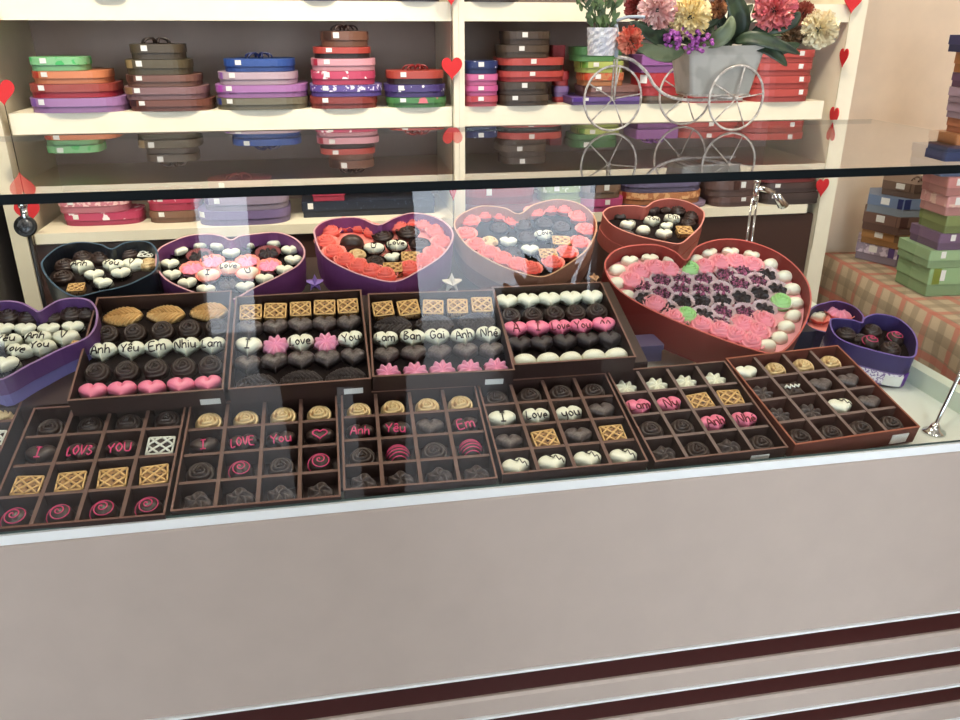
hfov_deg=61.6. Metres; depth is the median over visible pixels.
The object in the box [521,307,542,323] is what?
chocolate
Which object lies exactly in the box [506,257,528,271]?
chocolate
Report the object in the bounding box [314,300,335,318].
chocolate
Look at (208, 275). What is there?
chocolate
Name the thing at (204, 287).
chocolate
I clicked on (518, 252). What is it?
chocolate
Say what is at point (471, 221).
chocolate
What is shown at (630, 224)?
chocolate
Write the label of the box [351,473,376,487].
chocolate
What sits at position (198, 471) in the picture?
chocolate
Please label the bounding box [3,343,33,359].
chocolate
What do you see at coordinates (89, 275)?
chocolate
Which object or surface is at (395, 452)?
truffle
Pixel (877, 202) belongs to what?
gift box
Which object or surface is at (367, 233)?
chocolate
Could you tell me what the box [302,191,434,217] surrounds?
gift box
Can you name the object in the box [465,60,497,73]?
gift box
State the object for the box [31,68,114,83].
gift box
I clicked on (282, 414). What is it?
chocolate
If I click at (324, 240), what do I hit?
chocolate
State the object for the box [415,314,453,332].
chocolate
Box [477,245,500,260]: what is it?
chocolate
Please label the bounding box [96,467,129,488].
chocolate
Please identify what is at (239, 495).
chocolate
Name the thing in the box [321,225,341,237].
chocolate
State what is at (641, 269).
chocolate
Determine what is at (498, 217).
chocolate
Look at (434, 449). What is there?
chocolate
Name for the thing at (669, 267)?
chocolate
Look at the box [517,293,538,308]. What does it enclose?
chocolate
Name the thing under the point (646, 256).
chocolate
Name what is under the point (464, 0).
gift box
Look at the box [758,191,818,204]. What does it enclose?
gift box
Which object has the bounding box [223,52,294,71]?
gift box
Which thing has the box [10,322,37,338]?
chocolate
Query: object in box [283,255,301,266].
chocolate
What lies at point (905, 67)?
wall
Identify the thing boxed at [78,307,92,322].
chocolate
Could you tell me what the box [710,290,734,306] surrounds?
chocolate
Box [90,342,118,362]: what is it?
chocolate
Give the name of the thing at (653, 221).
chocolate
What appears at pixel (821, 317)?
chocolate
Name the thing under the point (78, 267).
chocolate
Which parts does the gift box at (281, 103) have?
lid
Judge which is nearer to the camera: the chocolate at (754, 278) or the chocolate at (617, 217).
the chocolate at (754, 278)
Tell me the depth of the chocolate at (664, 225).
1.72 m
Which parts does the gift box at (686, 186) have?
lid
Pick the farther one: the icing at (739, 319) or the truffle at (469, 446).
the icing at (739, 319)
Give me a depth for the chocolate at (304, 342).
1.25 m
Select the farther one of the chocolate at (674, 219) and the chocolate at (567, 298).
the chocolate at (674, 219)
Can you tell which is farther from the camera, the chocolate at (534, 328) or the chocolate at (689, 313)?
the chocolate at (689, 313)
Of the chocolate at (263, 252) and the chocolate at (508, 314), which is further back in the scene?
the chocolate at (263, 252)
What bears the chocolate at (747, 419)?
in the box at (638, 377)
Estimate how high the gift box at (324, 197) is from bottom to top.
0.031 m
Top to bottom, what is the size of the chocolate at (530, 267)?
0.026 m
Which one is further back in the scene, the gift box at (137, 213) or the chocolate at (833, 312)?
the gift box at (137, 213)
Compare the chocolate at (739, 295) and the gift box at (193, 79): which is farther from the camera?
the gift box at (193, 79)
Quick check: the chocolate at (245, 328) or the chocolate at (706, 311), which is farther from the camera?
the chocolate at (706, 311)
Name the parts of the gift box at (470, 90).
lid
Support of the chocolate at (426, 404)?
in the box at (380, 470)
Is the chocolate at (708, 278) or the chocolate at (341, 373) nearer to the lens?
the chocolate at (341, 373)
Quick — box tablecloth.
[816,252,959,384]
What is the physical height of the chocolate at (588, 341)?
0.028 m
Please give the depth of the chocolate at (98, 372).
1.17 m
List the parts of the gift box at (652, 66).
lid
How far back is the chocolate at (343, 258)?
1.44 m
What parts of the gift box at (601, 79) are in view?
lid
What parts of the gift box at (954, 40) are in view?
lid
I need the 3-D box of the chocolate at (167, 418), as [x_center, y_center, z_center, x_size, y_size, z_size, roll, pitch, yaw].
[-0.448,0.088,1.156,0.038,0.025,0.036,-2,23,-6]
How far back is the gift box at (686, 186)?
2.01 m
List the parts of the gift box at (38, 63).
lid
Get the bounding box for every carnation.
[616,25,646,54]
[623,0,670,27]
[637,0,690,42]
[669,0,711,39]
[710,0,727,27]
[729,0,799,45]
[741,1,815,45]
[771,8,840,49]
[773,25,804,43]
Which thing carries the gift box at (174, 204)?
on the gift box at (183, 215)
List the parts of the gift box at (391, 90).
lid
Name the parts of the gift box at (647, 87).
lid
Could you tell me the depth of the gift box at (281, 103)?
1.75 m
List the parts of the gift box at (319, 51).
lid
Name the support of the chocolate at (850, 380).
in the box at (866, 386)
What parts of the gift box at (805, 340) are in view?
lid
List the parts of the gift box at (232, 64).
lid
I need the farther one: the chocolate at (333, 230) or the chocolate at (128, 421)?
the chocolate at (333, 230)
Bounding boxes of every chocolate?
[0,309,19,324]
[0,322,14,334]
[0,333,24,349]
[0,354,22,375]
[0,410,13,419]
[0,430,6,444]
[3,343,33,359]
[9,475,44,495]
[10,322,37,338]
[17,310,37,324]
[24,331,52,344]
[25,445,55,463]
[28,339,57,357]
[35,322,60,334]
[36,419,64,434]
[47,312,61,322]
[52,270,75,285]
[52,330,81,346]
[54,258,72,271]
[54,471,87,491]
[59,320,85,333]
[60,306,79,322]
[66,282,86,295]
[66,443,97,460]
[70,260,94,274]
[73,251,91,261]
[77,417,104,431]
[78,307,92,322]
[78,383,108,397]
[82,269,105,281]
[84,362,111,384]
[90,277,114,290]
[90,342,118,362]
[91,251,108,265]
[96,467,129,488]
[100,325,120,343]
[102,259,123,271]
[102,306,143,326]
[105,440,136,457]
[107,380,138,395]
[109,267,131,280]
[114,361,140,382]
[115,414,142,429]
[118,341,144,360]
[122,249,138,260]
[122,323,147,342]
[123,258,142,272]
[137,251,153,259]
[138,380,167,393]
[139,463,170,484]
[141,258,155,271]
[143,359,169,380]
[144,339,172,358]
[145,436,176,454]
[146,305,185,323]
[150,321,175,340]
[154,411,181,426]
[160,258,180,269]
[162,269,182,281]
[167,377,195,391]
[171,246,188,257]
[171,357,197,378]
[172,337,199,356]
[176,277,198,289]
[177,319,201,338]
[179,261,204,277]
[183,491,212,507]
[186,248,212,261]
[186,462,216,480]
[189,243,207,249]
[189,302,227,321]
[189,437,220,453]
[194,284,216,291]
[194,375,221,389]
[195,267,221,283]
[195,413,223,427]
[198,355,223,376]
[200,254,224,268]
[200,337,225,354]
[204,318,226,337]
[209,243,226,252]
[216,261,241,276]
[216,276,240,291]
[221,248,241,259]
[226,487,255,504]
[228,434,259,450]
[233,411,259,424]
[234,281,255,293]
[235,254,259,267]
[235,266,260,280]
[235,337,262,356]
[235,355,261,375]
[236,373,278,386]
[237,320,262,337]
[239,304,262,322]
[242,243,259,250]
[253,273,273,284]
[255,245,280,259]
[256,258,281,273]
[261,352,287,372]
[263,303,287,321]
[263,319,288,336]
[263,335,289,354]
[265,240,283,248]
[266,431,296,447]
[268,458,295,474]
[268,485,294,500]
[270,407,297,422]
[274,264,292,274]
[279,369,322,383]
[281,245,297,255]
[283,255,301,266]
[287,334,314,352]
[288,317,312,335]
[288,351,313,369]
[290,301,311,319]
[305,428,335,444]
[307,405,332,419]
[308,482,333,496]
[312,316,336,334]
[314,234,337,249]
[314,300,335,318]
[314,332,338,351]
[314,350,340,369]
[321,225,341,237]
[321,244,345,260]
[325,367,366,380]
[333,252,354,268]
[337,298,358,316]
[337,315,361,332]
[337,330,362,348]
[339,234,364,250]
[340,348,365,367]
[346,258,367,273]
[346,424,375,438]
[347,248,368,257]
[347,403,371,415]
[349,447,375,463]
[351,218,370,233]
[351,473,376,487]
[359,263,382,277]
[361,223,377,238]
[362,242,384,255]
[365,255,386,265]
[371,230,393,244]
[372,300,394,320]
[372,331,398,348]
[373,347,399,365]
[374,267,397,280]
[374,316,411,335]
[375,363,400,374]
[380,261,402,277]
[380,400,404,413]
[380,421,410,436]
[384,252,399,261]
[385,239,407,252]
[388,471,413,484]
[392,221,408,233]
[395,225,419,241]
[396,299,420,319]
[397,260,421,276]
[399,251,419,261]
[399,329,424,346]
[400,345,426,363]
[403,362,427,373]
[406,219,416,226]
[408,237,430,252]
[414,219,430,231]
[415,253,435,267]
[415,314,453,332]
[415,398,439,410]
[416,419,444,433]
[420,442,447,458]
[422,245,445,258]
[422,299,443,316]
[425,224,444,237]
[425,328,449,346]
[425,467,452,481]
[427,344,451,362]
[429,234,450,248]
[429,360,454,372]
[446,299,467,317]
[448,396,472,408]
[450,328,474,344]
[451,417,478,431]
[452,343,477,361]
[457,226,477,240]
[457,312,495,331]
[457,359,481,370]
[461,214,480,227]
[464,465,488,478]
[465,237,484,251]
[470,297,492,315]
[475,326,500,344]
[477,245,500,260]
[478,342,502,359]
[479,212,493,221]
[480,235,499,246]
[483,358,507,369]
[484,391,507,403]
[488,410,515,425]
[489,221,509,235]
[491,251,514,267]
[492,213,505,222]
[495,434,522,449]
[497,294,517,309]
[498,236,518,247]
[501,308,520,323]
[502,246,523,256]
[502,457,528,472]
[503,216,517,228]
[504,321,526,337]
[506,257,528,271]
[509,336,530,354]
[513,219,533,231]
[514,354,535,362]
[515,230,536,244]
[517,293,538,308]
[517,388,541,401]
[520,244,539,256]
[520,260,542,275]
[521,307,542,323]
[522,408,549,422]
[523,205,544,219]
[526,320,548,336]
[530,335,552,353]
[530,428,559,446]
[533,217,554,229]
[534,229,554,242]
[536,352,559,361]
[537,248,559,262]
[538,292,559,307]
[538,454,565,468]
[541,255,564,271]
[543,206,558,215]
[543,306,564,322]
[548,320,570,334]
[549,385,572,398]
[550,221,571,234]
[550,235,571,248]
[552,334,576,352]
[556,205,572,216]
[556,245,578,261]
[556,405,581,420]
[560,291,581,306]
[560,351,581,360]
[564,304,585,321]
[564,427,591,443]
[568,210,587,224]
[570,235,589,251]
[570,319,592,333]
[573,451,600,465]
[575,223,597,237]
[576,332,598,350]
[581,290,602,305]
[581,349,605,358]
[582,384,604,395]
[585,303,607,321]
[589,402,613,417]
[592,317,615,332]
[598,331,620,349]
[598,424,626,440]
[605,348,627,357]
[608,264,625,275]
[609,449,636,462]
[611,277,623,288]
[614,214,625,219]
[616,380,636,392]
[619,220,635,230]
[619,271,644,290]
[620,256,638,266]
[622,290,633,298]
[626,399,650,413]
[627,262,651,277]
[632,277,655,292]
[633,289,655,305]
[636,225,649,234]
[639,421,662,437]
[640,254,658,262]
[642,294,668,311]
[643,216,659,226]
[643,259,664,274]
[646,378,667,389]
[648,207,659,216]
[649,272,673,286]
[649,283,673,298]
[652,446,675,459]
[655,229,671,239]
[657,298,679,313]
[657,396,680,410]
[659,222,674,230]
[660,207,670,213]
[661,260,681,276]
[661,308,686,323]
[662,257,673,261]
[663,214,679,223]
[668,281,692,296]
[670,205,685,216]
[670,271,694,286]
[670,291,694,306]
[671,419,693,433]
[675,226,693,238]
[676,375,695,386]
[680,217,695,228]
[683,211,698,222]
[684,442,709,456]
[686,392,714,407]
[688,315,713,332]
[689,281,713,296]
[689,290,713,306]
[691,254,702,262]
[692,270,716,285]
[693,305,717,319]
[696,258,716,273]
[701,248,716,258]
[701,414,725,430]
[706,372,725,383]
[708,253,732,269]
[708,313,732,324]
[708,319,731,338]
[709,280,733,295]
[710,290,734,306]
[710,302,735,318]
[714,266,738,282]
[716,389,744,404]
[717,439,740,452]
[721,247,738,255]
[724,324,746,343]
[726,253,746,267]
[728,274,752,289]
[729,314,755,331]
[730,287,754,303]
[731,265,755,276]
[731,412,756,426]
[733,302,757,318]
[736,365,756,378]
[738,331,764,349]
[743,250,759,257]
[744,256,764,271]
[746,272,770,287]
[747,320,771,338]
[748,284,772,300]
[749,435,773,448]
[751,310,777,328]
[753,299,777,314]
[753,386,772,398]
[756,265,778,279]
[759,339,775,352]
[764,258,777,269]
[765,362,785,374]
[766,280,790,294]
[769,331,787,344]
[770,408,790,420]
[776,320,794,333]
[777,270,791,281]
[779,381,804,395]
[783,309,801,322]
[784,283,800,294]
[788,429,811,442]
[790,297,803,309]
[793,359,813,371]
[799,404,821,416]
[809,311,830,324]
[809,378,831,391]
[819,425,842,438]
[820,356,841,367]
[825,307,854,318]
[828,398,851,412]
[835,327,855,341]
[838,373,858,387]
[849,421,873,433]
[853,333,864,341]
[858,395,880,408]
[860,324,881,338]
[879,341,900,355]
[879,416,903,429]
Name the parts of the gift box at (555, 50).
lid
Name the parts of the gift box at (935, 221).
lid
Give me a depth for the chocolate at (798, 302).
1.50 m
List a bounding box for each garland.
[0,80,43,285]
[441,0,461,250]
[811,0,861,248]
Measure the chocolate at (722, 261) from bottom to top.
0.030 m
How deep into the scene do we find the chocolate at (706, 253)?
1.59 m
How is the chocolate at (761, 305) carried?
in the box at (683, 340)
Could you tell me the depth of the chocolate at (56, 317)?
1.26 m
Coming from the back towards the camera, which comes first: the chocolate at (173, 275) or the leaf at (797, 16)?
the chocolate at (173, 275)
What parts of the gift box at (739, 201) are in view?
lid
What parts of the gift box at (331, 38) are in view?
lid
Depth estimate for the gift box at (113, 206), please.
1.84 m
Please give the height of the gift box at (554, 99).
0.012 m
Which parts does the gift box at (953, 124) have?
lid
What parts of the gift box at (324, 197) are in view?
lid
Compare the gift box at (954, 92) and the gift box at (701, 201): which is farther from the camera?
the gift box at (701, 201)
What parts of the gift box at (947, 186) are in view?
lid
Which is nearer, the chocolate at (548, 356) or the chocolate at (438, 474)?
the chocolate at (438, 474)
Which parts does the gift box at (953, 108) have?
lid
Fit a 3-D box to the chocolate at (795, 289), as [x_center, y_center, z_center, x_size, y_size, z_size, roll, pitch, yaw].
[0.596,-0.137,1.536,0.035,0.021,0.025,-3,23,-7]
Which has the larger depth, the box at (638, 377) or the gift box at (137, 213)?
the gift box at (137, 213)
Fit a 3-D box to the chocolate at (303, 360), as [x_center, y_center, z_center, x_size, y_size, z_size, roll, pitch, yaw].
[-0.273,0.000,1.231,0.039,0.029,0.035,10,25,23]
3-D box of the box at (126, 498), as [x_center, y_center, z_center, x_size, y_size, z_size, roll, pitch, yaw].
[-0.511,0.141,1.075,0.209,0.086,0.228,-4,23,-9]
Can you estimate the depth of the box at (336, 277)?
1.45 m
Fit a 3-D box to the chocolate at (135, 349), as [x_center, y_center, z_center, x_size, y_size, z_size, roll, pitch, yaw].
[-0.528,-0.014,1.220,0.041,0.027,0.032,-4,23,-10]
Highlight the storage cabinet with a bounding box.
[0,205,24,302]
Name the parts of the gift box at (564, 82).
lid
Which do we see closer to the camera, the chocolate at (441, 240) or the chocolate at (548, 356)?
the chocolate at (548, 356)
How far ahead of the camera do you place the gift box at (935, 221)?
2.01 m
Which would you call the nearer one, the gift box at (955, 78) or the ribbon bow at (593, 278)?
the ribbon bow at (593, 278)
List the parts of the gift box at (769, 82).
lid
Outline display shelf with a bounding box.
[0,0,868,310]
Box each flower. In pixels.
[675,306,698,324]
[679,260,700,275]
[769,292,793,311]
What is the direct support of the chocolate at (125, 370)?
in the box at (79, 406)
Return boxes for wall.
[825,0,959,252]
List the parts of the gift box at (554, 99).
lid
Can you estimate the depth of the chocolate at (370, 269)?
1.42 m
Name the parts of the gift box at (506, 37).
lid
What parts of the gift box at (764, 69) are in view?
lid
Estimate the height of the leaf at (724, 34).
0.047 m
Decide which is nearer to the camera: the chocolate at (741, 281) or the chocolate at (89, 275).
the chocolate at (89, 275)
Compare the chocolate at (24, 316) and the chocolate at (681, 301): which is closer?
the chocolate at (24, 316)
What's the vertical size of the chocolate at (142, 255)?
0.018 m
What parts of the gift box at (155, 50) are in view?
lid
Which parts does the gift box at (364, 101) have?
lid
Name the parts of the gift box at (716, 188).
lid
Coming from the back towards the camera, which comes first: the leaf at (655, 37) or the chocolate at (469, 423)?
the leaf at (655, 37)
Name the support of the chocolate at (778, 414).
in the box at (866, 386)
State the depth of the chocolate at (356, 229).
1.54 m
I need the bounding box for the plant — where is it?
[576,0,623,27]
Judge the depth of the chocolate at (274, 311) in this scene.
1.30 m
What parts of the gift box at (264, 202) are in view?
lid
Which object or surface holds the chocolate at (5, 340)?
in the box at (36, 373)
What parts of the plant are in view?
stem, stem, stem, stem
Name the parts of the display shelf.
panel, cupboard door, cupboard door, panel, cupboard door, cupboard door, panel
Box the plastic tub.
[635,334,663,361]
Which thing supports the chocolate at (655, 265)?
in the box at (683, 340)
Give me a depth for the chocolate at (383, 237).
1.52 m
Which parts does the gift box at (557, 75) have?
lid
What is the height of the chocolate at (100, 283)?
0.019 m
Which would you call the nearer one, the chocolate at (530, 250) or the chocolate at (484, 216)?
the chocolate at (530, 250)
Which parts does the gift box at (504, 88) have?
lid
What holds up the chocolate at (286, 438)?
in the box at (298, 482)
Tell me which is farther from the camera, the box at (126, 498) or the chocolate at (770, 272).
the chocolate at (770, 272)
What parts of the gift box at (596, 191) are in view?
lid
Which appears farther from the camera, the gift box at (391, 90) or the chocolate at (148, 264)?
the gift box at (391, 90)
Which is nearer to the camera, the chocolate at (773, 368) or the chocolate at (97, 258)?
the chocolate at (773, 368)
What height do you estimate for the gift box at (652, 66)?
0.052 m
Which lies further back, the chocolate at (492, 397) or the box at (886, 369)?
the box at (886, 369)
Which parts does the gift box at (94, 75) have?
lid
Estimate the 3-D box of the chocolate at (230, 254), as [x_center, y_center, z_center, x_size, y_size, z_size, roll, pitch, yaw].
[-0.462,-0.197,1.496,0.038,0.019,0.036,-2,23,-6]
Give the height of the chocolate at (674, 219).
0.022 m
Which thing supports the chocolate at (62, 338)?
in the box at (36, 373)
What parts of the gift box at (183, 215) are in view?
lid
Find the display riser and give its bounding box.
[0,251,647,491]
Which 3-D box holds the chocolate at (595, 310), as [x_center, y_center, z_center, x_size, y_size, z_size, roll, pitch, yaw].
[0.197,-0.081,1.364,0.038,0.029,0.035,0,23,0]
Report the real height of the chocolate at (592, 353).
0.027 m
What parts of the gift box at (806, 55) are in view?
lid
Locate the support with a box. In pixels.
[922,370,959,436]
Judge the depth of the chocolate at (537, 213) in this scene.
1.62 m
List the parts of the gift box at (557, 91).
lid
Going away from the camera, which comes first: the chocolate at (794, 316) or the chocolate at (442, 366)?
the chocolate at (442, 366)
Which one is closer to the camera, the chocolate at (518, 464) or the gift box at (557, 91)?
the chocolate at (518, 464)
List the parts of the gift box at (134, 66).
lid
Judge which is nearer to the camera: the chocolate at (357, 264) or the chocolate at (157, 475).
the chocolate at (157, 475)
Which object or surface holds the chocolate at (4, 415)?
in the box at (14, 427)
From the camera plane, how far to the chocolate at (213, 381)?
1.17 m
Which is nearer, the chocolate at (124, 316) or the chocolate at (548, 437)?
the chocolate at (548, 437)
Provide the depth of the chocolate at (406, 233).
1.53 m
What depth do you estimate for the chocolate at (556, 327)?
1.32 m
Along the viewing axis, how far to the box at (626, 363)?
1.29 m
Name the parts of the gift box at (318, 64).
lid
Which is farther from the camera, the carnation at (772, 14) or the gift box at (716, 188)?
the gift box at (716, 188)
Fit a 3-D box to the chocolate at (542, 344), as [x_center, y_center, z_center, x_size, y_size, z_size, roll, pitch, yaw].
[0.098,-0.026,1.294,0.038,0.028,0.034,9,24,19]
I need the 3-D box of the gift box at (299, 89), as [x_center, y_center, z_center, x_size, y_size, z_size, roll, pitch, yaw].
[-0.490,-0.613,1.818,0.200,0.026,0.170,-4,23,-10]
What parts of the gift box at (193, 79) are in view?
lid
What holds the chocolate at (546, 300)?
in the box at (626, 363)
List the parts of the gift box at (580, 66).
lid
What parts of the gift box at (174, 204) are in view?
lid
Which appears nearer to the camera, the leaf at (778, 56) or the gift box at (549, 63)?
the leaf at (778, 56)
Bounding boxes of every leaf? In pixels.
[630,20,673,45]
[632,43,684,61]
[668,28,689,44]
[700,16,735,47]
[706,0,725,29]
[719,16,726,26]
[723,4,752,45]
[726,0,750,41]
[735,31,799,54]
[742,44,786,66]
[752,11,800,34]
[781,42,799,54]
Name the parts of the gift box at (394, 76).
lid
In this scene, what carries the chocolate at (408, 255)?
in the box at (336, 277)
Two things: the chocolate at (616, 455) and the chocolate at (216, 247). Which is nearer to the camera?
the chocolate at (616, 455)
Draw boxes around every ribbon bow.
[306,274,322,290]
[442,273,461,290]
[589,273,598,281]
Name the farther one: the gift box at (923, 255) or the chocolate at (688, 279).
the gift box at (923, 255)
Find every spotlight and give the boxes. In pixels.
[13,204,46,307]
[745,180,788,241]
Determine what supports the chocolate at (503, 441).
in the box at (575, 383)
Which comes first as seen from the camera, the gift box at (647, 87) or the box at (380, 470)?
the box at (380, 470)
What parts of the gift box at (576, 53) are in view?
lid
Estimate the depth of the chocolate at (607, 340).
1.30 m
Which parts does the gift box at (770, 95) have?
lid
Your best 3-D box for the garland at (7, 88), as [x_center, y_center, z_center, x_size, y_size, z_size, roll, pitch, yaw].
[-0.979,-0.788,1.549,0.050,1.350,0.007,-9,24,-20]
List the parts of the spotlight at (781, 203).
arm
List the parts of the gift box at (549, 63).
lid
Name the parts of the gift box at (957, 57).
lid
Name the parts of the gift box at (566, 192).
lid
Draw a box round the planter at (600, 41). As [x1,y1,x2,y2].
[583,15,763,131]
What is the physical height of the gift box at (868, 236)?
0.040 m
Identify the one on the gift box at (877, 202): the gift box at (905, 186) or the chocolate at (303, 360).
the gift box at (905, 186)
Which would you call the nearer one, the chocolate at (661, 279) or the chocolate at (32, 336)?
the chocolate at (32, 336)
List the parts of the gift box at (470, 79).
lid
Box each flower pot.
[587,27,617,55]
[672,44,764,93]
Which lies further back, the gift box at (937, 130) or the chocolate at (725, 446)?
the gift box at (937, 130)
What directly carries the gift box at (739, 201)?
on the display shelf
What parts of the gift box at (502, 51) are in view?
lid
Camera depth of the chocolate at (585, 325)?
1.32 m
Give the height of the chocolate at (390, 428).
0.027 m
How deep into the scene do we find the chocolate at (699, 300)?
1.49 m
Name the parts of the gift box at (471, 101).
lid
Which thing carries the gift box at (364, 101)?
on the display shelf
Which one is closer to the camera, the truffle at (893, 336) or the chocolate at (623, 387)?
the chocolate at (623, 387)
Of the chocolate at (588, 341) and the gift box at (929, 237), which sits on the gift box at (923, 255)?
the gift box at (929, 237)
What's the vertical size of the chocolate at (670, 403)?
0.027 m
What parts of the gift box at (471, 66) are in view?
lid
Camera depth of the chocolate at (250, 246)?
1.52 m
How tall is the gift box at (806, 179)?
0.025 m
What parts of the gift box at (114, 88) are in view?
lid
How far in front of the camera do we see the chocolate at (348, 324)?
1.29 m
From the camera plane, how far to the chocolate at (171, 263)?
1.45 m
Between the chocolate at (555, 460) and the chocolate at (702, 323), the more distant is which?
the chocolate at (702, 323)
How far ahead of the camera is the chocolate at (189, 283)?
1.41 m
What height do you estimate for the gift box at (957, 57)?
0.044 m
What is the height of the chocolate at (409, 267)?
0.026 m
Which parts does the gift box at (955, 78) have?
lid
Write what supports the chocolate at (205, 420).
in the box at (298, 482)
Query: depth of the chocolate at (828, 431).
1.19 m
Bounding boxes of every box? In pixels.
[0,297,101,406]
[0,401,24,484]
[0,406,188,531]
[29,56,91,70]
[29,80,123,97]
[30,92,130,112]
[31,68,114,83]
[41,240,163,303]
[58,201,131,213]
[63,204,145,225]
[67,290,233,415]
[124,83,209,99]
[125,58,193,74]
[126,72,202,86]
[129,37,186,58]
[129,95,215,111]
[147,198,203,210]
[148,208,199,222]
[155,232,306,303]
[170,396,340,514]
[198,200,290,225]
[204,196,288,210]
[215,80,307,97]
[216,94,308,109]
[218,69,297,84]
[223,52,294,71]
[228,289,370,403]
[301,0,336,0]
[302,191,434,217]
[310,81,381,96]
[310,94,376,108]
[311,57,374,70]
[311,69,374,84]
[312,194,344,200]
[313,46,370,57]
[313,212,453,294]
[320,24,368,46]
[341,386,497,498]
[368,289,514,390]
[383,82,444,96]
[385,95,445,107]
[386,64,442,83]
[395,0,438,1]
[453,199,596,288]
[464,0,517,1]
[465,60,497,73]
[465,73,497,84]
[465,85,497,95]
[465,95,497,106]
[465,187,533,204]
[465,192,539,212]
[477,373,647,483]
[492,282,635,378]
[493,56,563,70]
[495,44,548,57]
[497,70,563,81]
[497,81,548,94]
[497,94,548,105]
[499,31,549,44]
[537,186,580,199]
[537,195,580,203]
[549,45,565,69]
[551,85,568,96]
[551,96,563,101]
[552,70,568,85]
[563,92,639,104]
[568,46,621,60]
[574,61,623,72]
[574,83,638,96]
[576,72,623,85]
[579,185,620,198]
[581,194,622,211]
[597,198,704,258]
[601,238,811,362]
[607,361,787,469]
[619,188,700,204]
[621,182,700,192]
[622,196,705,206]
[628,54,673,72]
[631,72,678,95]
[638,94,682,103]
[682,96,741,102]
[699,180,753,196]
[700,193,755,206]
[725,345,919,455]
[743,88,807,101]
[751,75,810,88]
[755,62,812,75]
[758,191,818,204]
[760,49,814,62]
[760,180,816,192]
[761,178,814,182]
[793,324,815,349]
[806,301,863,347]
[820,313,917,387]
[855,232,898,266]
[861,228,909,249]
[862,204,919,235]
[866,187,920,216]
[881,175,922,198]
[895,255,959,295]
[897,237,959,267]
[909,222,959,249]
[918,208,959,233]
[920,189,959,215]
[922,174,959,195]
[933,173,959,176]
[937,130,959,134]
[946,101,959,118]
[946,117,959,132]
[948,35,959,51]
[948,86,959,102]
[951,72,959,86]
[953,52,959,71]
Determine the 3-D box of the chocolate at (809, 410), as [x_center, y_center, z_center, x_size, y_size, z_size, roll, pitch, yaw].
[0.509,0.082,1.241,0.037,0.023,0.038,14,26,30]
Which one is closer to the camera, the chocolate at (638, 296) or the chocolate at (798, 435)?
the chocolate at (798, 435)
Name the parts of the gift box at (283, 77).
lid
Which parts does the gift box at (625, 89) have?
lid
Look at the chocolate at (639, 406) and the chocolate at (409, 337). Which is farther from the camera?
the chocolate at (409, 337)
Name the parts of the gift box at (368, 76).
lid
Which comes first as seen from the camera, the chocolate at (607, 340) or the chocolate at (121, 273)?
the chocolate at (607, 340)
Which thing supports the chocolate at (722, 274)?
in the box at (683, 340)
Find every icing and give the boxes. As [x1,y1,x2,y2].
[729,314,755,324]
[825,311,854,318]
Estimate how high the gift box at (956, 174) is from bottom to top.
0.030 m
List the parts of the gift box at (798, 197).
lid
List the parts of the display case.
glass, panel, rail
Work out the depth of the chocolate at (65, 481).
1.04 m
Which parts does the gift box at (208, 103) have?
lid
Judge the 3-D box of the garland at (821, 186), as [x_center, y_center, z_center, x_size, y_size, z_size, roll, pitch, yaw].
[0.879,-0.917,1.866,0.033,1.350,0.042,17,28,35]
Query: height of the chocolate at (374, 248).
0.023 m
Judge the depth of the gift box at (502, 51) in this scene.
1.81 m
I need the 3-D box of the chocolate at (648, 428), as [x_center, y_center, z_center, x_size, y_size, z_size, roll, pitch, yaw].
[0.251,0.105,1.186,0.039,0.026,0.038,14,26,30]
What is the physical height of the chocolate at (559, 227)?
0.023 m
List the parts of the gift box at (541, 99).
lid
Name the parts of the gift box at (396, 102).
lid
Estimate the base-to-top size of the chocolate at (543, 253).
0.022 m
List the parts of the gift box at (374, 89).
lid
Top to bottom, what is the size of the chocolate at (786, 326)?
0.021 m
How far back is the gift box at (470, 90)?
1.83 m
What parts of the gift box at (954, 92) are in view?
lid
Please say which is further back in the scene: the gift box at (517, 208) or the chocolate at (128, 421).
the gift box at (517, 208)
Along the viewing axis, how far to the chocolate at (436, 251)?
1.48 m
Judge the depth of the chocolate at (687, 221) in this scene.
1.74 m
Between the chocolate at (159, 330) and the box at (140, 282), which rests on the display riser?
the box at (140, 282)
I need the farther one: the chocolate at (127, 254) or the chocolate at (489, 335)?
the chocolate at (127, 254)
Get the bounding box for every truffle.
[0,507,31,526]
[46,504,75,522]
[89,500,119,518]
[135,497,163,514]
[228,461,254,477]
[307,453,333,470]
[385,444,410,460]
[458,439,482,455]
[859,335,878,349]
[884,331,903,346]
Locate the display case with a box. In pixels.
[0,119,959,719]
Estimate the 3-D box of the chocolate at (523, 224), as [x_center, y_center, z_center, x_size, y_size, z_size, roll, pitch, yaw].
[0.086,-0.265,1.592,0.044,0.023,0.042,-3,23,-8]
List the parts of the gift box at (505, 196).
lid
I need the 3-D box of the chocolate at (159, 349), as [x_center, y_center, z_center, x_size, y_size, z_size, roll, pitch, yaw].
[-0.489,-0.017,1.227,0.042,0.028,0.034,-6,23,-13]
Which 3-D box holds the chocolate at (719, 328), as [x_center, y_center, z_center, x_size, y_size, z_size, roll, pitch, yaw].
[0.427,-0.052,1.429,0.049,0.030,0.046,-9,24,-20]
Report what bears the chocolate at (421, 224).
in the box at (336, 277)
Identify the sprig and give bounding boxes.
[663,27,688,49]
[674,29,713,54]
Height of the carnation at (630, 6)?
0.088 m
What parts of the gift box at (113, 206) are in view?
lid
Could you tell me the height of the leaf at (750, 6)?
0.068 m
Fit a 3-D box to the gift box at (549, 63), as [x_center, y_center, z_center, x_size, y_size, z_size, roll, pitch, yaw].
[0.112,-0.694,1.883,0.158,0.027,0.136,-4,23,-10]
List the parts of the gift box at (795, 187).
lid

